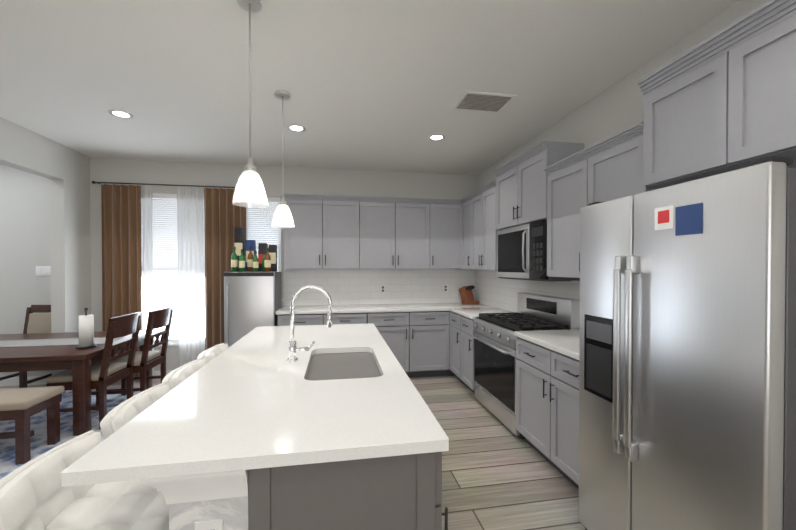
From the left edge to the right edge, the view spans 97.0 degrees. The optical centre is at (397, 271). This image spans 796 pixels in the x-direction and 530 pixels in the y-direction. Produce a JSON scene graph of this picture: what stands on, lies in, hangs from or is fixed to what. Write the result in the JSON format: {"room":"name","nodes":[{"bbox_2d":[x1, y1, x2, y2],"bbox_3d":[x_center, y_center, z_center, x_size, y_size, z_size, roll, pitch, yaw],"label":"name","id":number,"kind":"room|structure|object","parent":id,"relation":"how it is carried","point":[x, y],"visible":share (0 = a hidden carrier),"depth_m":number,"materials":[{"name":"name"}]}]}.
{"room":"kitchen and dining room","nodes":[
{"label":"kitchen and dining room","id":0,"kind":"room"},
{"bbox_2d":[0,157,475,376],"bbox_3d":[-2.479,-0.022,4.771,7.400,2.840,0.150,0,1,-10],"label":"wall","id":1,"kind":"structure","parent":0,"point":[25,249],"depth_m":4.47,"materials":[{"name":"beige paint"}]},
{"bbox_2d":[36,266,50,275],"bbox_3d":[-4.381,-0.003,4.359,0.180,0.120,0.009,0,1,-10],"label":"switch plate","id":2,"kind":"object","parent":1,"relation":"attached to","point":[43,270],"visible":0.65,"depth_m":4.36,"materials":[{"name":"white plastic"}]},
{"bbox_2d":[0,370,172,385],"bbox_3d":[-4.125,1.351,4.415,4.030,0.100,0.014,0,1,-10],"label":"baseboard","id":3,"kind":"structure","parent":1,"relation":"attached to","point":[13,381],"depth_m":4.33,"materials":[{"name":"white wood"}]},
{"bbox_2d":[92,181,235,187],"bbox_3d":[-2.888,-1.113,4.572,1.900,0.040,0.076,0,1,-10],"label":"curtain rod","id":4,"kind":"object","parent":1,"relation":"attached to","point":[93,182],"visible":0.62,"depth_m":4.52,"materials":[{"name":"black metal"}]},
{"bbox_2d":[101,184,141,376],"bbox_3d":[-3.501,0.146,4.460,0.458,2.470,0.074,0,1,-10],"label":"drape","id":5,"kind":"object","parent":4,"relation":"hanging from","point":[121,255],"visible":0.65,"depth_m":4.45,"materials":[{"name":"brown fabric"}]},
{"bbox_2d":[142,186,153,375],"bbox_3d":[-3.211,0.148,4.515,0.126,2.465,0.023,0,1,-10],"label":"sheer curtain","id":6,"kind":"object","parent":4,"relation":"hanging from","point":[147,217],"visible":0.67,"depth_m":4.51,"materials":[{"name":"white fabric"}]},
{"bbox_2d":[177,187,204,367],"bbox_3d":[-2.710,0.147,4.602,0.325,2.465,0.029,0,1,-10],"label":"sheer curtain","id":7,"kind":"object","parent":4,"relation":"hanging from","point":[190,243],"visible":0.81,"depth_m":4.60,"materials":[{"name":"white fabric"}]},
{"bbox_2d":[204,188,245,349],"bbox_3d":[-2.294,0.143,4.670,0.523,2.470,0.074,0,1,-10],"label":"drape","id":8,"kind":"object","parent":4,"relation":"hanging from","point":[224,216],"visible":0.58,"depth_m":4.65,"materials":[{"name":"brown fabric"}]},
{"bbox_2d":[141,204,204,346],"bbox_3d":[-2.967,-0.021,4.660,0.980,2.000,0.122,0,1,-10],"label":"window","id":9,"kind":"structure","parent":1,"relation":"in","point":[165,292],"depth_m":4.69,"materials":[{"name":"glass"}]},
{"bbox_2d":[141,193,204,276],"bbox_3d":[-2.963,-0.471,4.629,0.900,1.091,0.035,0,1,-10],"label":"window blinds","id":10,"kind":"object","parent":9,"relation":"attached to","point":[165,234],"visible":0.35,"depth_m":4.61,"materials":[{"name":"white plastic"}]},
{"bbox_2d":[248,197,282,300],"bbox_3d":[-1.859,-0.308,4.850,0.550,1.430,0.122,0,1,-10],"label":"window","id":11,"kind":"structure","parent":1,"relation":"in","point":[260,231],"depth_m":4.89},
{"bbox_2d":[246,197,280,270],"bbox_3d":[-1.854,-0.324,4.824,0.470,1.388,0.035,0,1,-10],"label":"window blinds","id":12,"kind":"object","parent":11,"relation":"attached to","point":[263,217],"visible":0.25,"depth_m":4.82,"materials":[{"name":"white plastic"}]},
{"bbox_2d":[284,196,363,268],"bbox_3d":[-0.986,-0.494,4.770,1.022,0.922,0.348,0,1,-10],"label":"upper cabinet","id":13,"kind":"object","parent":1,"relation":"attached to","point":[327,232],"depth_m":4.60,"materials":[{"name":"grey paint"}]},
{"bbox_2d":[283,267,474,305],"bbox_3d":[-0.199,0.229,5.090,2.800,0.570,0.010,0,1,-10],"label":"backsplash","id":14,"kind":"structure","parent":1,"relation":"attached to","point":[359,286],"depth_m":5.06,"materials":[{"name":"tile"}]},
{"bbox_2d":[380,285,384,292],"bbox_3d":[-0.217,0.254,5.077,0.072,0.120,0.008,0,1,-10],"label":"outlet","id":15,"kind":"object","parent":14,"relation":"attached to","point":[382,288],"depth_m":5.07,"materials":[{"name":"white plastic"}]},
{"bbox_2d":[443,284,447,291],"bbox_3d":[0.709,0.253,5.239,0.072,0.120,0.008,0,1,-10],"label":"outlet","id":16,"kind":"object","parent":14,"relation":"attached to","point":[445,286],"depth_m":5.24,"materials":[{"name":"white plastic"}]},
{"bbox_2d":[364,200,423,267],"bbox_3d":[-0.066,-0.495,4.930,1.082,0.922,0.348,0,1,-10],"label":"upper cabinet","id":17,"kind":"object","parent":1,"relation":"attached to","point":[393,229],"depth_m":4.76,"materials":[{"name":"grey paint"}]},
{"bbox_2d":[424,200,459,267],"bbox_3d":[0.631,-0.496,5.030,0.562,0.922,0.390,0,1,-10],"label":"upper cabinet","id":18,"kind":"object","parent":1,"relation":"attached to","point":[441,217],"depth_m":4.88,"materials":[{"name":"grey paint"}]},
{"bbox_2d":[0,375,584,529],"bbox_3d":[-1.844,1.495,1.141,7.800,0.120,7.650,0,1,-10],"label":"floor","id":19,"kind":"structure","parent":0,"point":[497,474],"depth_m":2.46,"materials":[{"name":"brown wood"}]},
{"bbox_2d":[0,391,139,479],"bbox_3d":[-3.450,1.410,3.018,3.080,0.009,2.100,0,1,-10],"label":"rug","id":20,"kind":"object","parent":19,"relation":"on","point":[38,439],"depth_m":3.12,"materials":[{"name":"blue fabric"}]},
{"bbox_2d":[0,305,51,387],"bbox_3d":[-4.250,0.901,4.027,0.470,0.985,0.533,0,1,0],"label":"dining chair","id":21,"kind":"object","parent":20,"relation":"on","point":[37,323],"visible":0.17,"depth_m":4.21,"materials":[{"name":"beige fabric"}]},
{"bbox_2d":[0,386,63,464],"bbox_3d":[-3.423,1.179,2.625,1.400,0.458,0.380,0,1,-10],"label":"bench","id":22,"kind":"object","parent":20,"relation":"on","point":[20,406],"visible":1,"depth_m":2.67,"materials":[{"name":"brown wood"}]},
{"bbox_2d":[0,330,156,435],"bbox_3d":[-3.706,1.051,3.406,1.950,0.698,1.200,0,1,-10],"label":"dining table","id":23,"kind":"object","parent":20,"relation":"on","point":[79,362],"visible":0.65,"depth_m":3.02,"materials":[{"name":"brown wood"}]},
{"bbox_2d":[0,337,122,346],"bbox_3d":[-3.716,0.698,3.401,1.730,0.003,0.340,0,1,-10],"label":"table runner","id":24,"kind":"object","parent":23,"relation":"on","point":[37,342],"visible":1,"depth_m":3.44,"materials":[{"name":"white fabric"}]},
{"bbox_2d":[75,308,96,348],"bbox_3d":[-2.872,0.518,3.242,0.150,0.366,0.150,0,1,-10],"label":"paper towel holder","id":25,"kind":"object","parent":23,"relation":"on","point":[86,331],"visible":1,"depth_m":3.21,"materials":[{"name":"white paper"}]},
{"bbox_2d":[46,312,141,428],"bbox_3d":[-2.821,0.905,3.321,0.556,0.992,0.470,0,1,-10],"label":"dining chair","id":26,"kind":"object","parent":20,"relation":"on","point":[122,326],"visible":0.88,"depth_m":3.23,"materials":[{"name":"brown wood"}]},
{"bbox_2d":[96,307,172,410],"bbox_3d":[-2.802,0.900,3.796,0.556,0.992,0.470,0,1,-10],"label":"dining chair","id":27,"kind":"object","parent":20,"relation":"on","point":[159,318],"visible":0.69,"depth_m":3.75,"materials":[{"name":"brown wood"}]},
{"bbox_2d":[50,179,90,392],"bbox_3d":[-3.917,0.178,4.229,0.140,2.450,0.430,0,1,-10],"label":"wall","id":28,"kind":"structure","parent":19,"relation":"on","point":[70,245],"depth_m":4.10,"materials":[{"name":"beige paint"}]},
{"bbox_2d":[0,430,168,529],"bbox_3d":[-0.982,1.028,1.190,0.526,0.812,0.479,0,1,-10],"label":"stool","id":29,"kind":"object","parent":19,"relation":"on","point":[34,495],"visible":0.67,"depth_m":1.14,"materials":[{"name":"white leather"}]},
{"bbox_2d":[100,383,170,439],"bbox_3d":[-1.079,1.023,1.752,0.526,0.812,0.479,0,1,-10],"label":"stool","id":30,"kind":"object","parent":19,"relation":"on","point":[116,418],"visible":0.1,"depth_m":1.62,"materials":[{"name":"white leather"}]},
{"bbox_2d":[162,358,205,389],"bbox_3d":[-1.170,1.017,2.274,0.526,0.812,0.479,0,1,-10],"label":"stool","id":31,"kind":"object","parent":19,"relation":"on","point":[173,379],"visible":0.17,"depth_m":2.19,"materials":[{"name":"white leather"}]},
{"bbox_2d":[197,343,228,363],"bbox_3d":[-1.260,1.012,2.786,0.526,0.812,0.479,0,1,-10],"label":"stool","id":32,"kind":"object","parent":19,"relation":"on","point":[210,354],"visible":0.15,"depth_m":2.71,"materials":[{"name":"white fabric"}]},
{"bbox_2d":[224,271,281,346],"bbox_3d":[-1.788,0.704,4.389,0.557,1.395,0.614,0,1,-10],"label":"mini fridge","id":33,"kind":"object","parent":19,"relation":"on","point":[252,300],"visible":0.42,"depth_m":4.13,"materials":[{"name":"silver metal"}]},
{"bbox_2d":[231,247,237,271],"bbox_3d":[-1.986,-0.145,4.272,0.076,0.301,0.074,0,1,-10],"label":"bottle","id":34,"kind":"object","parent":33,"relation":"on","point":[234,262],"visible":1,"depth_m":4.25,"materials":[{"name":"green glass"}]},
{"bbox_2d":[234,228,244,270],"bbox_3d":[-2.011,-0.272,4.469,0.100,0.550,0.102,0,1,-10],"label":"gift box","id":35,"kind":"object","parent":33,"relation":"on","point":[239,239],"depth_m":4.42,"materials":[{"name":"black cardboard"}]},
{"bbox_2d":[239,249,244,271],"bbox_3d":[-1.879,-0.130,4.240,0.070,0.270,0.068,0,1,-10],"label":"bottle","id":36,"kind":"object","parent":33,"relation":"on","point":[241,263],"visible":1,"depth_m":4.21,"materials":[{"name":"green glass"}]},
{"bbox_2d":[247,246,252,271],"bbox_3d":[-1.831,-0.151,4.370,0.074,0.311,0.072,0,1,-10],"label":"bottle","id":37,"kind":"object","parent":33,"relation":"on","point":[250,262],"visible":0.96,"depth_m":4.34,"materials":[{"name":"orange glass"}]},
{"bbox_2d":[246,240,255,270],"bbox_3d":[-1.886,-0.197,4.511,0.100,0.400,0.102,0,1,-10],"label":"gift box","id":38,"kind":"object","parent":33,"relation":"on","point":[252,243],"depth_m":4.46,"materials":[{"name":"blue cardboard"}]},
{"bbox_2d":[253,251,258,271],"bbox_3d":[-1.718,-0.120,4.248,0.068,0.250,0.066,0,1,-10],"label":"bottle","id":39,"kind":"object","parent":33,"relation":"on","point":[255,264],"visible":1,"depth_m":4.22,"materials":[{"name":"green glass"}]},
{"bbox_2d":[258,243,267,270],"bbox_3d":[-1.737,-0.178,4.532,0.100,0.360,0.092,0,1,-10],"label":"gift box","id":40,"kind":"object","parent":33,"relation":"on","point":[262,247],"depth_m":4.49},
{"bbox_2d":[262,251,265,271],"bbox_3d":[-1.660,-0.126,4.380,0.066,0.260,0.064,0,1,-10],"label":"bottle","id":41,"kind":"object","parent":33,"relation":"on","point":[263,259],"visible":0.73,"depth_m":4.35,"materials":[{"name":"green glass"}]},
{"bbox_2d":[264,248,270,271],"bbox_3d":[-1.579,-0.140,4.262,0.074,0.291,0.072,0,1,-10],"label":"bottle","id":42,"kind":"object","parent":33,"relation":"on","point":[267,263],"visible":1,"depth_m":4.24,"materials":[{"name":"orange glass"}]},
{"bbox_2d":[269,245,276,270],"bbox_3d":[-1.611,-0.168,4.534,0.090,0.340,0.092,0,1,-10],"label":"gift box","id":43,"kind":"object","parent":33,"relation":"on","point":[272,248],"depth_m":4.49,"materials":[{"name":"black cardboard"}]},
{"bbox_2d":[129,330,448,529],"bbox_3d":[-0.444,0.981,2.111,0.864,0.889,2.246,0,1,-10],"label":"kitchen island","id":44,"kind":"object","parent":19,"relation":"on","point":[370,491],"depth_m":1.03,"materials":[{"name":"grey wood"}]},
{"bbox_2d":[61,325,448,486],"bbox_3d":[-0.544,0.518,2.089,1.030,0.035,2.250,0,1,-10],"label":"island countertop","id":45,"kind":"structure","parent":44,"relation":"on","point":[248,405],"depth_m":1.22,"materials":[{"name":"white stone"}]},
{"bbox_2d":[285,285,332,360],"bbox_3d":[-0.495,0.289,1.978,0.250,0.425,0.060,0,1,-10],"label":"faucet","id":46,"kind":"object","parent":45,"relation":"on","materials":[{"name":"silver metal"}]},
{"bbox_2d":[309,349,376,376],"bbox_3d":[-0.306,0.636,1.974,0.391,0.224,0.674,0,1,-10],"label":"sink","id":47,"kind":"object","parent":45,"relation":"in","point":[350,362],"depth_m":2.03,"materials":[{"name":"silver metal"}]},
{"bbox_2d":[278,311,359,325],"bbox_3d":[-0.941,0.959,4.646,1.142,0.880,0.638,0,1,-10],"label":"base cabinet","id":48,"kind":"object","parent":19,"relation":"on","point":[313,317],"depth_m":4.32,"materials":[{"name":"grey paint"}]},
{"bbox_2d":[360,311,443,377],"bbox_3d":[0.076,0.957,4.788,1.164,0.880,0.707,0,1,-10],"label":"base cabinet","id":49,"kind":"object","parent":19,"relation":"on","point":[428,339],"depth_m":4.53,"materials":[{"name":"grey paint"}]},
{"bbox_2d":[276,303,487,314],"bbox_3d":[-0.145,0.496,4.769,2.796,0.040,0.634,0,1,-10],"label":"countertop","id":50,"kind":"structure","parent":49,"relation":"on","point":[412,306],"depth_m":4.63,"materials":[{"name":"white stone"}]},
{"bbox_2d":[459,285,478,304],"bbox_3d":[1.033,0.336,5.139,0.130,0.273,0.304,0,1,-30],"label":"knife block","id":51,"kind":"object","parent":50,"relation":"on","point":[466,295],"visible":0.96,"depth_m":5.12,"materials":[{"name":"brown wood"}]},
{"bbox_2d":[444,311,515,393],"bbox_3d":[1.017,0.963,4.267,0.682,0.880,0.822,0,1,-10],"label":"base cabinet","id":52,"kind":"object","parent":19,"relation":"on","point":[458,329],"depth_m":4.24,"materials":[{"name":"grey paint"}]},
{"bbox_2d":[448,307,511,318],"bbox_3d":[1.041,0.501,4.252,0.614,0.040,0.793,0,1,-10],"label":"countertop","id":53,"kind":"structure","parent":52,"relation":"on","point":[472,312],"depth_m":4.30,"materials":[{"name":"white stone"}]},
{"bbox_2d":[472,293,579,438],"bbox_3d":[1.170,0.827,3.411,0.674,1.170,0.906,0,1,-10],"label":"range","id":54,"kind":"object","parent":19,"relation":"on","point":[494,337],"visible":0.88,"depth_m":3.26,"materials":[{"name":"silver metal"}]},
{"bbox_2d":[515,335,578,488],"bbox_3d":[1.359,0.981,2.488,0.618,0.880,0.970,0,1,-10],"label":"base cabinet","id":55,"kind":"object","parent":19,"relation":"on","point":[547,380],"depth_m":2.44,"materials":[{"name":"grey paint"}]},
{"bbox_2d":[516,329,579,358],"bbox_3d":[1.349,0.519,2.482,0.614,0.040,0.970,0,1,-10],"label":"countertop","id":56,"kind":"structure","parent":55,"relation":"on","point":[567,340],"depth_m":2.60,"materials":[{"name":"white stone"}]},
{"bbox_2d":[579,157,795,529],"bbox_3d":[1.413,0.535,1.559,0.829,1.790,0.855,0,1,-10],"label":"refrigerator","id":57,"kind":"object","parent":19,"relation":"on","point":[687,380],"visible":1,"depth_m":1.30,"materials":[{"name":"silver metal"}]},
{"bbox_2d":[0,0,739,174],"bbox_3d":[-1.844,-1.465,1.111,7.800,0.120,7.650,0,1,-10],"label":"ceiling","id":58,"kind":"structure","parent":0,"point":[379,85],"depth_m":2.50,"materials":[{"name":"paint"}]},
{"bbox_2d":[0,117,89,187],"bbox_3d":[-3.332,-1.207,0.855,0.140,0.390,7.250,0,1,-10],"label":"beam","id":59,"kind":"structure","parent":58,"relation":"attached to","point":[25,149],"depth_m":3.70,"materials":[{"name":"beige paint"}]},
{"bbox_2d":[108,110,132,118],"bbox_3d":[-2.511,-1.423,3.193,0.180,0.006,0.180,0,1,-10],"label":"recessed light","id":60,"kind":"object","parent":58,"relation":"in","point":[121,114],"visible":1,"depth_m":3.19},
{"bbox_2d":[232,0,268,207],"bbox_3d":[-0.772,-0.879,1.837,0.178,1.064,0.178,0,1,-10],"label":"pendant light","id":61,"kind":"object","parent":58,"relation":"hanging from","point":[250,191],"visible":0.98,"depth_m":1.82,"materials":[{"name":"white glass"}]},
{"bbox_2d":[272,90,293,227],"bbox_3d":[-0.924,-0.889,2.825,0.178,1.064,0.178,0,1,-10],"label":"pendant light","id":62,"kind":"object","parent":58,"relation":"hanging from","point":[282,218],"visible":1,"depth_m":2.80,"materials":[{"name":"white glass"}]},
{"bbox_2d":[287,124,305,131],"bbox_3d":[-1.014,-1.426,3.515,0.180,0.006,0.180,0,1,-10],"label":"recessed light","id":63,"kind":"object","parent":58,"relation":"in","point":[296,128],"visible":1,"depth_m":3.52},
{"bbox_2d":[428,134,444,140],"bbox_3d":[0.414,-1.429,3.763,0.180,0.006,0.180,0,1,-10],"label":"recessed light","id":64,"kind":"object","parent":58,"relation":"in","point":[436,137],"visible":1,"depth_m":3.76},
{"bbox_2d":[452,90,516,112],"bbox_3d":[0.716,-1.417,2.963,0.440,0.012,0.320,0,1,-10],"label":"ceiling vent","id":65,"kind":"object","parent":58,"relation":"in","point":[482,101],"visible":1,"depth_m":2.93,"materials":[{"name":"white metal"}]},
{"bbox_2d":[476,0,767,189],"bbox_3d":[1.862,0.007,1.848,0.150,2.840,7.400,0,1,-10],"label":"wall","id":66,"kind":"structure","parent":0,"point":[616,107],"depth_m":2.66,"materials":[{"name":"beige paint"}]},
{"bbox_2d":[456,184,496,269],"bbox_3d":[1.130,-0.491,4.462,0.386,0.943,1.146,0,1,-10],"label":"upper cabinet","id":67,"kind":"object","parent":66,"relation":"attached to","point":[478,234],"depth_m":4.34,"materials":[{"name":"grey paint"}]},
{"bbox_2d":[475,270,579,311],"bbox_3d":[1.461,0.244,3.689,0.010,0.570,3.320,0,1,-10],"label":"backsplash","id":68,"kind":"structure","parent":66,"relation":"attached to","point":[492,289],"depth_m":4.25,"materials":[{"name":"tile"}]},
{"bbox_2d":[496,144,587,231],"bbox_3d":[1.329,-0.748,3.428,0.348,0.598,0.946,0,1,-10],"label":"upper cabinet","id":69,"kind":"object","parent":66,"relation":"attached to","point":[519,186],"depth_m":3.25,"materials":[{"name":"grey paint"}]},
{"bbox_2d":[496,219,579,280],"bbox_3d":[1.306,-0.181,3.429,0.396,0.525,0.938,0,1,-10],"label":"over-the-range microwave","id":70,"kind":"object","parent":69,"relation":"attached to","point":[521,252],"visible":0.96,"depth_m":3.26,"materials":[{"name":"silver metal"}]},
{"bbox_2d":[544,128,658,277],"bbox_3d":[1.493,-0.380,2.491,0.348,0.862,0.956,0,1,-10],"label":"upper cabinet","id":71,"kind":"object","parent":66,"relation":"attached to","point":[605,173],"depth_m":2.57,"materials":[{"name":"grey paint"}]},
{"bbox_2d":[636,0,795,191],"bbox_3d":[1.635,-0.737,1.582,0.378,0.534,0.868,0,1,-10],"label":"upper cabinet","id":72,"kind":"object","parent":66,"relation":"attached to","point":[723,100],"depth_m":1.56,"materials":[{"name":"grey paint"}]}
]}

